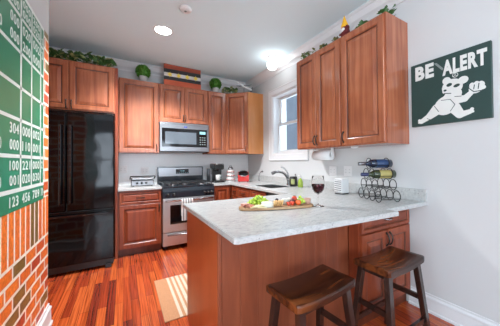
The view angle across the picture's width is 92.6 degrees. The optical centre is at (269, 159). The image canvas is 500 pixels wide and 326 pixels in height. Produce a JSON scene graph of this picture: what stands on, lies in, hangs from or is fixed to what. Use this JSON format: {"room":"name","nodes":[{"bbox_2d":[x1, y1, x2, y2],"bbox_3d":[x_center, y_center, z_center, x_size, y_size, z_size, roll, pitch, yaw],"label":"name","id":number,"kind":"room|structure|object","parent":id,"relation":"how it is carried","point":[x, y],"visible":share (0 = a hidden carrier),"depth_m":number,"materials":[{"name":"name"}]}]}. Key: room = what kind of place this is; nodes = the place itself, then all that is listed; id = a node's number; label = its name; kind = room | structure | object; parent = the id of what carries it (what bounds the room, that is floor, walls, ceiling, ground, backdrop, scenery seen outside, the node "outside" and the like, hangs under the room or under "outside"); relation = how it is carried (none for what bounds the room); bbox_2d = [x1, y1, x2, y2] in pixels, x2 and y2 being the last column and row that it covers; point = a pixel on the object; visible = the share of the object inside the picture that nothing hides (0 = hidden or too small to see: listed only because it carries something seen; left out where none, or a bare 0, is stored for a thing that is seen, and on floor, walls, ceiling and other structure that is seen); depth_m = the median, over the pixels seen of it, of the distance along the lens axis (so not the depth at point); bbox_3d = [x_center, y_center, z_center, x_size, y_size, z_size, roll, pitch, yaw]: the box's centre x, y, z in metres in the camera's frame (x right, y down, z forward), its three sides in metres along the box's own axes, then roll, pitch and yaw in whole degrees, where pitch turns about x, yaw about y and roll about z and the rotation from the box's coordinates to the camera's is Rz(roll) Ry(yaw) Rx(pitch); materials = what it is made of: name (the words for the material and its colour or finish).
{"room":"kitchen","nodes":[
{"label":"kitchen","id":0,"kind":"room"},
{"bbox_2d":[0,2,48,325],"bbox_3d":[-1.655,0.153,0.976,0.800,2.262,1.600,0,-1,-32],"label":"wall","id":1,"kind":"structure","parent":0,"point":[23,231],"depth_m":1.45,"materials":[{"name":"orange brick"}]},
{"bbox_2d":[0,0,43,216],"bbox_3d":[-1.289,-0.347,1.149,0.004,1.248,1.420,0,-1,-32],"label":"sign","id":2,"kind":"object","parent":1,"relation":"attached to","point":[21,31],"visible":1,"depth_m":1.35,"materials":[{"name":"green paint"}]},
{"bbox_2d":[36,303,52,325],"bbox_3d":[-1.539,1.200,1.044,0.584,0.167,1.626,0,-1,-32],"label":"baseboard","id":3,"kind":"structure","parent":1,"relation":"attached to","point":[45,319],"depth_m":1.77,"materials":[{"name":"white paint"}]},
{"bbox_2d":[27,0,48,36],"bbox_3d":[-1.667,-1.269,0.994,0.800,0.583,1.600,0,-1,-32],"label":"wall","id":4,"kind":"structure","parent":0,"point":[40,8],"depth_m":1.74,"materials":[{"name":"grey paint"}]},
{"bbox_2d":[118,70,247,154],"bbox_3d":[-1.833,-0.097,4.113,3.780,2.845,0.200,0,-1,-32],"label":"wall","id":5,"kind":"structure","parent":0,"point":[123,74],"depth_m":3.99,"materials":[{"name":"grey paint"}]},
{"bbox_2d":[118,77,158,153],"bbox_3d":[-2.009,-0.631,3.670,0.528,1.090,0.384,0,-1,-32],"label":"upper cabinet","id":6,"kind":"object","parent":5,"relation":"attached to","point":[138,100],"visible":0.99,"depth_m":3.53,"materials":[{"name":"brown wood"}]},
{"bbox_2d":[135,64,150,80],"bbox_3d":[-1.957,-1.321,3.693,0.230,0.287,0.227,0,-1,-32],"label":"boxwood topiary","id":7,"kind":"object","parent":6,"relation":"on","point":[143,73],"visible":0.99,"depth_m":3.64,"materials":[{"name":"green plant"}]},
{"bbox_2d":[139,75,147,80],"bbox_3d":[-1.956,-1.228,3.692,0.128,0.100,0.128,0,-1,-32],"label":"pot","id":8,"kind":"object","parent":7,"relation":"on","point":[141,77],"depth_m":3.65,"materials":[{"name":"white ceramic"}]},
{"bbox_2d":[159,83,206,124],"bbox_3d":[-1.460,-0.875,4.012,0.761,0.604,0.384,0,-1,-32],"label":"upper cabinet","id":9,"kind":"object","parent":5,"relation":"attached to","point":[177,104],"visible":0.98,"depth_m":3.86,"materials":[{"name":"brown wood"}]},
{"bbox_2d":[164,64,200,89],"bbox_3d":[-1.421,-1.348,3.924,0.583,0.338,0.031,0,-1,-32],"label":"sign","id":10,"kind":"object","parent":9,"relation":"on","point":[174,75],"visible":0.97,"depth_m":3.91,"materials":[{"name":"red wood"}]},
{"bbox_2d":[159,122,208,152],"bbox_3d":[-1.450,-0.344,3.997,0.757,0.456,0.404,0,-1,-32],"label":"microwave","id":11,"kind":"object","parent":9,"relation":"attached to","point":[173,137],"visible":1,"depth_m":3.81,"materials":[{"name":"metal"}]},
{"bbox_2d":[119,154,247,185],"bbox_3d":[-1.378,0.163,4.266,2.232,0.492,0.006,0,-1,-32],"label":"tile backsplash","id":12,"kind":"structure","parent":5,"relation":"attached to","point":[134,162],"depth_m":4.11,"materials":[{"name":"white tile"}]},
{"bbox_2d":[119,166,126,172],"bbox_3d":[-2.276,0.159,3.706,0.114,0.114,0.009,0,-1,-32],"label":"wall outlet","id":13,"kind":"object","parent":12,"relation":"attached to","point":[122,169],"visible":0.87,"depth_m":3.70,"materials":[{"name":"white plastic"}]},
{"bbox_2d":[141,167,148,173],"bbox_3d":[-2.015,0.189,3.865,0.114,0.114,0.009,0,-1,-32],"label":"wall outlet","id":14,"kind":"object","parent":12,"relation":"attached to","point":[144,170],"visible":1,"depth_m":3.86,"materials":[{"name":"white plastic"}]},
{"bbox_2d":[202,91,225,154],"bbox_3d":[-1.000,-0.632,4.310,0.329,1.090,0.350,0,-1,-32],"label":"upper cabinet","id":15,"kind":"object","parent":5,"relation":"attached to","point":[216,117],"visible":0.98,"depth_m":4.16,"materials":[{"name":"brown wood"}]},
{"bbox_2d":[209,78,221,91],"bbox_3d":[-0.970,-1.321,4.299,0.231,0.287,0.229,0,-1,-32],"label":"boxwood topiary","id":16,"kind":"object","parent":15,"relation":"on","point":[215,84],"visible":1,"depth_m":4.24,"materials":[{"name":"green plant"}]},
{"bbox_2d":[212,87,218,91],"bbox_3d":[-0.969,-1.228,4.298,0.128,0.100,0.128,0,-1,-32],"label":"pot","id":17,"kind":"object","parent":16,"relation":"on","point":[215,89],"depth_m":4.25,"materials":[{"name":"white ceramic"}]},
{"bbox_2d":[49,0,368,81],"bbox_3d":[-0.521,-1.641,0.179,5.900,0.120,8.400,0,-1,-32],"label":"ceiling","id":18,"kind":"structure","parent":0,"point":[226,39],"depth_m":2.81,"materials":[{"name":"paint"}]},
{"bbox_2d":[153,25,172,34],"bbox_3d":[-1.265,-1.534,2.842,0.224,0.010,0.224,0,-1,-32],"label":"recessed light","id":19,"kind":"object","parent":18,"relation":"in","point":[160,29],"visible":1,"depth_m":2.83,"materials":[{"name":"white paint"}]},
{"bbox_2d":[179,4,191,13],"bbox_3d":[-0.859,-1.531,2.446,0.124,0.034,0.124,0,-1,-32],"label":"smoke detector","id":20,"kind":"object","parent":18,"relation":"attached to","point":[185,9],"visible":1,"depth_m":2.42,"materials":[{"name":"white plastic"}]},
{"bbox_2d":[267,54,277,69],"bbox_3d":[0.046,-1.438,3.563,0.160,0.208,0.160,0,-1,-32],"label":"globe light","id":21,"kind":"object","parent":18,"relation":"attached to","point":[272,64],"visible":1,"depth_m":3.51,"materials":[{"name":"white glass"}]},
{"bbox_2d":[48,243,454,325],"bbox_3d":[-0.497,1.324,0.141,5.900,0.120,8.400,0,-1,-32],"label":"floor","id":22,"kind":"structure","parent":0,"point":[124,293],"depth_m":2.27,"materials":[{"name":"brown wood"}]},
{"bbox_2d":[48,110,114,275],"bbox_3d":[-2.495,0.383,3.012,0.915,1.867,0.885,0,-1,-32],"label":"refrigerator","id":23,"kind":"object","parent":22,"relation":"on","point":[81,146],"visible":0.62,"depth_m":2.75,"materials":[{"name":"black metal"}]},
{"bbox_2d":[48,57,118,258],"bbox_3d":[-2.580,0.057,3.137,0.996,2.524,0.674,0,-1,-32],"label":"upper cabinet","id":24,"kind":"object","parent":22,"relation":"on","point":[74,86],"visible":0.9,"depth_m":2.99,"materials":[{"name":"brown wood"}]},
{"bbox_2d":[49,47,116,66],"bbox_3d":[-2.488,-1.293,2.948,1.023,0.162,0.220,0,-1,-35],"label":"ivy garland","id":25,"kind":"object","parent":24,"relation":"on","point":[97,60],"visible":0.66,"depth_m":3.00,"materials":[{"name":"green plant"}]},
{"bbox_2d":[118,189,161,256],"bbox_3d":[-1.924,0.877,3.531,0.528,0.883,0.664,0,-1,-32],"label":"base cabinet","id":26,"kind":"object","parent":22,"relation":"on","point":[139,212],"visible":1,"depth_m":3.28,"materials":[{"name":"brown wood"}]},
{"bbox_2d":[118,184,161,191],"bbox_3d":[-1.933,0.419,3.546,0.530,0.030,0.644,0,-1,-32],"label":"countertop","id":27,"kind":"structure","parent":26,"relation":"on","point":[121,188],"depth_m":3.36,"materials":[{"name":"stone"}]},
{"bbox_2d":[129,175,154,186],"bbox_3d":[-1.926,0.326,3.613,0.340,0.158,0.278,0,-1,-32],"label":"grill","id":28,"kind":"object","parent":27,"relation":"on","point":[135,180],"visible":1,"depth_m":3.53,"materials":[{"name":"metal"}]},
{"bbox_2d":[154,273,186,322],"bbox_3d":[-0.636,1.290,2.430,0.900,0.008,0.770,0,-1,-32],"label":"rug","id":29,"kind":"object","parent":22,"relation":"on","point":[171,291],"visible":0.44,"depth_m":2.23,"materials":[{"name":"beige fabric"}]},
{"bbox_2d":[157,166,213,248],"bbox_3d":[-1.348,0.723,3.834,0.756,1.189,0.742,0,-1,-32],"label":"gas range","id":30,"kind":"object","parent":22,"relation":"on","point":[177,184],"visible":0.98,"depth_m":3.54,"materials":[{"name":"silver metal"}]},
{"bbox_2d":[158,179,213,187],"bbox_3d":[-1.360,0.392,3.853,0.756,0.062,0.600,0,-1,-32],"label":"cooktop","id":31,"kind":"object","parent":30,"relation":"in","point":[164,183],"depth_m":3.73,"materials":[{"name":"metal"}]},
{"bbox_2d":[181,198,192,220],"bbox_3d":[-1.209,0.736,3.504,0.158,0.315,0.048,0,-1,-32],"label":"dish towel","id":32,"kind":"object","parent":30,"relation":"hanging from","point":[187,200],"visible":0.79,"depth_m":3.47,"materials":[{"name":"fabric"}]},
{"bbox_2d":[213,185,232,200],"bbox_3d":[-0.910,0.877,4.174,0.334,0.883,0.630,0,-1,-32],"label":"base cabinet","id":33,"kind":"object","parent":22,"relation":"on","point":[222,192],"visible":0.28,"depth_m":3.91,"materials":[{"name":"brown wood"}]},
{"bbox_2d":[231,185,265,198],"bbox_3d":[-0.081,0.863,3.665,0.654,0.883,1.139,0,-1,-32],"label":"base cabinet","id":34,"kind":"object","parent":22,"relation":"on","point":[237,192],"visible":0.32,"depth_m":3.59,"materials":[{"name":"brown wood"}]},
{"bbox_2d":[187,211,348,325],"bbox_3d":[0.273,0.840,2.057,1.739,0.883,0.734,0,-1,-32],"label":"base cabinet","id":35,"kind":"object","parent":22,"relation":"on","point":[227,281],"visible":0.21,"depth_m":1.49,"materials":[{"name":"brown wood"}]},
{"bbox_2d":[183,179,427,244],"bbox_3d":[-0.269,0.398,2.929,1.750,0.030,3.436,0,-1,-32],"label":"countertop","id":36,"kind":"structure","parent":35,"relation":"on","point":[225,217],"depth_m":1.60,"materials":[{"name":"stone"}]},
{"bbox_2d":[207,164,224,182],"bbox_3d":[-0.938,0.241,4.176,0.238,0.325,0.295,0,-1,-32],"label":"coffee maker","id":37,"kind":"object","parent":36,"relation":"on","point":[215,169],"visible":0.8,"depth_m":4.12,"materials":[{"name":"black plastic"}]},
{"bbox_2d":[216,175,221,180],"bbox_3d":[-0.877,0.322,4.127,0.104,0.100,0.088,-1,-1,4],"label":"mug","id":38,"kind":"object","parent":37,"relation":"on","point":[218,177],"visible":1,"depth_m":4.09,"materials":[{"name":"white ceramic"}]},
{"bbox_2d":[226,165,234,181],"bbox_3d":[-0.678,0.256,4.191,0.155,0.292,0.157,0,-1,-32],"label":"tower","id":39,"kind":"object","parent":36,"relation":"on","point":[230,172],"visible":0.99,"depth_m":4.14,"materials":[{"name":"white ceramic"}]},
{"bbox_2d":[237,170,248,181],"bbox_3d":[-0.462,0.300,4.183,0.207,0.200,0.186,0,-1,-7],"label":"appliance","id":40,"kind":"object","parent":36,"relation":"on","point":[243,175],"visible":0.98,"depth_m":4.11,"materials":[{"name":"red plastic"}]},
{"bbox_2d":[260,185,287,187],"bbox_3d":[0.054,0.491,3.428,0.355,0.194,0.475,0,-1,-32],"label":"sink","id":41,"kind":"object","parent":36,"relation":"in","point":[267,186],"visible":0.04,"depth_m":3.53,"materials":[{"name":"metal"}]},
{"bbox_2d":[260,185,280,186],"bbox_3d":[-0.015,0.494,3.541,0.355,0.194,0.209,0,-1,-32],"label":"basin","id":42,"kind":"object","parent":41,"relation":"in","point":[260,185],"depth_m":3.62,"materials":[{"name":"metal"}]},
{"bbox_2d":[267,186,287,187],"bbox_3d":[0.111,0.490,3.336,0.355,0.194,0.259,0,-1,-32],"label":"basin","id":43,"kind":"object","parent":41,"relation":"in","point":[269,186],"depth_m":3.47,"materials":[{"name":"metal"}]},
{"bbox_2d":[239,203,313,210],"bbox_3d":[0.057,0.356,1.790,0.571,0.018,0.180,0,-1,-13],"label":"serving board","id":44,"kind":"object","parent":36,"relation":"on","point":[283,207],"visible":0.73,"depth_m":1.71,"materials":[{"name":"brown wood"}]},
{"bbox_2d":[247,195,268,204],"bbox_3d":[-0.078,0.309,1.799,0.177,0.077,0.098,0,-1,-17],"label":"grape bunch","id":45,"kind":"object","parent":44,"relation":"on","point":[256,200],"visible":0.8,"depth_m":1.77,"materials":[{"name":"green food"}]},
{"bbox_2d":[261,201,273,207],"bbox_3d":[-0.011,0.329,1.732,0.094,0.034,0.094,0,-1,-13],"label":"cheese","id":46,"kind":"object","parent":44,"relation":"on","point":[268,204],"visible":0.9,"depth_m":1.70,"materials":[{"name":"white food"}]},
{"bbox_2d":[304,198,310,203],"bbox_3d":[0.296,0.324,1.845,0.054,0.042,0.054,0,-1,-13],"label":"cup","id":47,"kind":"object","parent":44,"relation":"on","point":[307,200],"visible":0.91,"depth_m":1.82,"materials":[{"name":"ceramic"}]},
{"bbox_2d":[271,167,289,184],"bbox_3d":[0.164,0.247,3.485,0.316,0.277,0.118,0,-1,-32],"label":"tap","id":48,"kind":"object","parent":36,"relation":"on","point":[272,172],"visible":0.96,"depth_m":3.50,"materials":[{"name":"silver metal"}]},
{"bbox_2d":[290,174,296,185],"bbox_3d":[0.346,0.295,3.373,0.106,0.176,0.112,0,-1,-32],"label":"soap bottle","id":49,"kind":"object","parent":36,"relation":"on","point":[293,179],"visible":0.98,"depth_m":3.33,"materials":[{"name":"black plastic"}]},
{"bbox_2d":[298,175,302,187],"bbox_3d":[0.421,0.296,3.211,0.069,0.168,0.068,0,-1,-32],"label":"soap bottle","id":50,"kind":"object","parent":36,"relation":"on","point":[300,182],"visible":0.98,"depth_m":3.19,"materials":[{"name":"green plastic"}]},
{"bbox_2d":[311,175,324,206],"bbox_3d":[0.377,0.246,1.837,0.101,0.234,0.101,0,-1,-12],"label":"wine glass","id":51,"kind":"object","parent":36,"relation":"on","point":[317,183],"visible":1,"depth_m":1.80,"materials":[{"name":"clear glass"}]},
{"bbox_2d":[311,175,324,193],"bbox_3d":[0.377,0.200,1.838,0.101,0.142,0.101,0,-1,-32],"label":"bowl","id":52,"kind":"object","parent":51,"relation":"on","point":[317,183],"depth_m":1.80,"materials":[{"name":"clear glass"}]},
{"bbox_2d":[334,178,348,194],"bbox_3d":[0.769,0.286,2.534,0.118,0.165,0.107,0,-1,-32],"label":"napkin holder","id":53,"kind":"object","parent":36,"relation":"on","point":[341,186],"visible":1,"depth_m":2.49,"materials":[{"name":"white plastic"}]},
{"bbox_2d":[358,158,400,202],"bbox_3d":[0.965,0.175,2.117,0.172,0.372,0.374,0,-1,-7],"label":"wine rack","id":54,"kind":"object","parent":36,"relation":"on","point":[377,186],"visible":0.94,"depth_m":2.08,"materials":[{"name":"black metal"}]},
{"bbox_2d":[358,159,392,167],"bbox_3d":[0.938,0.041,2.115,0.308,0.075,0.075,0,-1,-7],"label":"wine bottle","id":55,"kind":"object","parent":54,"relation":"in","point":[374,161],"visible":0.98,"depth_m":2.09,"materials":[{"name":"blue glass"}]},
{"bbox_2d":[360,170,395,178],"bbox_3d":[0.944,0.132,2.068,0.308,0.075,0.075,0,-1,-7],"label":"wine bottle","id":56,"kind":"object","parent":54,"relation":"in","point":[388,173],"visible":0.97,"depth_m":2.04,"materials":[{"name":"green glass"}]},
{"bbox_2d":[266,192,279,195],"bbox_3d":[0.379,0.851,2.924,0.608,0.881,0.596,0,-1,-32],"label":"dishwasher","id":57,"kind":"object","parent":22,"relation":"on","point":[267,193],"visible":0.07,"depth_m":2.94,"materials":[{"name":"black metal"}]},
{"bbox_2d":[266,264,355,325],"bbox_3d":[0.232,0.966,1.281,0.458,0.611,0.334,0,-1,-36],"label":"stool","id":58,"kind":"object","parent":22,"relation":"on","point":[309,291],"visible":1,"depth_m":1.25,"materials":[{"name":"brown wood"}]},
{"bbox_2d":[349,209,410,325],"bbox_3d":[0.948,0.833,1.959,0.688,0.883,0.142,0,-1,-32],"label":"base cabinet","id":59,"kind":"object","parent":22,"relation":"on","point":[365,238],"visible":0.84,"depth_m":1.86,"materials":[{"name":"brown wood"}]},
{"bbox_2d":[353,246,429,325],"bbox_3d":[0.812,0.965,1.602,0.458,0.611,0.334,0,-1,-33],"label":"stool","id":60,"kind":"object","parent":22,"relation":"on","point":[389,263],"visible":1,"depth_m":1.58,"materials":[{"name":"brown wood"}]},
{"bbox_2d":[248,0,499,322],"bbox_3d":[1.803,-0.160,1.498,0.280,2.845,8.061,0,-1,-32],"label":"wall","id":61,"kind":"structure","parent":0,"point":[457,234],"depth_m":1.88,"materials":[{"name":"grey paint"}]},
{"bbox_2d":[49,0,404,90],"bbox_3d":[0.265,-1.515,0.637,3.240,0.130,7.962,0,-1,-32],"label":"trim","id":62,"kind":"structure","parent":61,"relation":"attached to","point":[369,10],"depth_m":3.34,"materials":[{"name":"white paint"}]},
{"bbox_2d":[222,92,262,154],"bbox_3d":[-0.529,-0.634,4.438,0.616,1.090,0.626,0,-1,-32],"label":"upper cabinet","id":63,"kind":"object","parent":61,"relation":"attached to","point":[243,110],"visible":0.99,"depth_m":4.23,"materials":[{"name":"brown wood"}]},
{"bbox_2d":[222,86,237,93],"bbox_3d":[-0.712,-1.248,4.299,0.305,0.132,0.141,0,-1,-14],"label":"ivy garland","id":64,"kind":"object","parent":63,"relation":"on","point":[225,89],"visible":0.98,"depth_m":4.29,"materials":[{"name":"green plant"}]},
{"bbox_2d":[237,82,252,91],"bbox_3d":[-0.441,-1.286,4.348,0.310,0.209,0.089,0,-1,-18],"label":"ornament","id":65,"kind":"object","parent":63,"relation":"on","point":[240,84],"visible":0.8,"depth_m":4.34,"materials":[{"name":"white metal"}]},
{"bbox_2d":[268,78,308,160],"bbox_3d":[0.337,-0.578,3.756,0.194,1.202,1.020,0,-1,-32],"label":"window","id":66,"kind":"structure","parent":61,"relation":"in","point":[283,99],"depth_m":3.92,"materials":[{"name":"white paint"}]},
{"bbox_2d":[297,37,359,149],"bbox_3d":[0.653,-0.665,2.732,0.384,1.090,0.704,0,-1,-32],"label":"upper cabinet","id":67,"kind":"object","parent":61,"relation":"attached to","point":[319,74],"visible":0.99,"depth_m":2.60,"materials":[{"name":"brown wood"}]},
{"bbox_2d":[300,48,315,58],"bbox_3d":[0.465,-1.260,2.866,0.098,0.099,0.292,0,-1,-28],"label":"leaf sprig","id":68,"kind":"object","parent":67,"relation":"on","point":[308,52],"visible":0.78,"depth_m":2.87,"materials":[{"name":"green plant"}]},
{"bbox_2d":[312,148,334,159],"bbox_3d":[0.634,-0.054,2.808,0.112,0.131,0.310,0,-1,-32],"label":"paper towel holder","id":69,"kind":"object","parent":67,"relation":"attached to","point":[326,154],"visible":0.99,"depth_m":2.73,"materials":[{"name":"white paper"}]},
{"bbox_2d":[329,166,336,175],"bbox_3d":[0.774,0.144,2.896,0.009,0.114,0.114,0,-1,-32],"label":"wall outlet","id":70,"kind":"object","parent":61,"relation":"attached to","point":[332,169],"visible":1,"depth_m":2.88,"materials":[{"name":"white plastic"}]},
{"bbox_2d":[249,174,426,201],"bbox_3d":[0.444,0.333,3.421,0.021,0.100,3.344,0,-1,-32],"label":"backsplash","id":71,"kind":"structure","parent":61,"relation":"attached to","point":[406,193],"depth_m":2.48,"materials":[{"name":"stone"}]},
{"bbox_2d":[344,166,351,175],"bbox_3d":[0.893,0.135,2.703,0.009,0.114,0.114,0,-1,-32],"label":"wall outlet","id":72,"kind":"object","parent":61,"relation":"attached to","point":[347,169],"visible":1,"depth_m":2.70,"materials":[{"name":"white plastic"}]},
{"bbox_2d":[341,11,408,146],"bbox_3d":[0.961,-0.674,2.231,0.384,1.090,0.468,0,-1,-32],"label":"upper cabinet","id":73,"kind":"object","parent":61,"relation":"attached to","point":[374,55],"visible":1,"depth_m":2.07,"materials":[{"name":"brown wood"}]},
{"bbox_2d":[339,16,349,36],"bbox_3d":[0.760,-1.329,2.386,0.098,0.225,0.105,0,-1,-32],"label":"gnome figurine","id":74,"kind":"object","parent":73,"relation":"on","point":[345,28],"visible":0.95,"depth_m":2.36,"materials":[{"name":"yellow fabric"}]},
{"bbox_2d":[355,20,367,28],"bbox_3d":[0.888,-1.263,2.249,0.103,0.082,0.141,0,-1,-32],"label":"leaf sprig","id":75,"kind":"object","parent":73,"relation":"on","point":[361,22],"visible":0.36,"depth_m":2.23,"materials":[{"name":"green plant"}]},
{"bbox_2d":[377,4,396,15],"bbox_3d":[1.020,-1.282,2.072,0.165,0.114,0.096,-1,-1,15],"label":"leaf sprig","id":76,"kind":"object","parent":73,"relation":"on","point":[385,8],"visible":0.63,"depth_m":2.05,"materials":[{"name":"green plant"}]},
{"bbox_2d":[411,40,493,126],"bbox_3d":[1.394,-0.547,1.862,0.034,0.531,0.532,0,-1,-32],"label":"wall sign","id":77,"kind":"object","parent":61,"relation":"attached to","point":[457,86],"visible":1,"depth_m":1.80,"materials":[{"name":"green metal"}]},
{"bbox_2d":[408,286,499,325],"bbox_3d":[2.492,1.163,0.084,0.026,0.148,4.770,0,-1,-32],"label":"baseboard","id":78,"kind":"structure","parent":61,"relation":"attached to","point":[449,312],"depth_m":1.84,"materials":[{"name":"white paint"}]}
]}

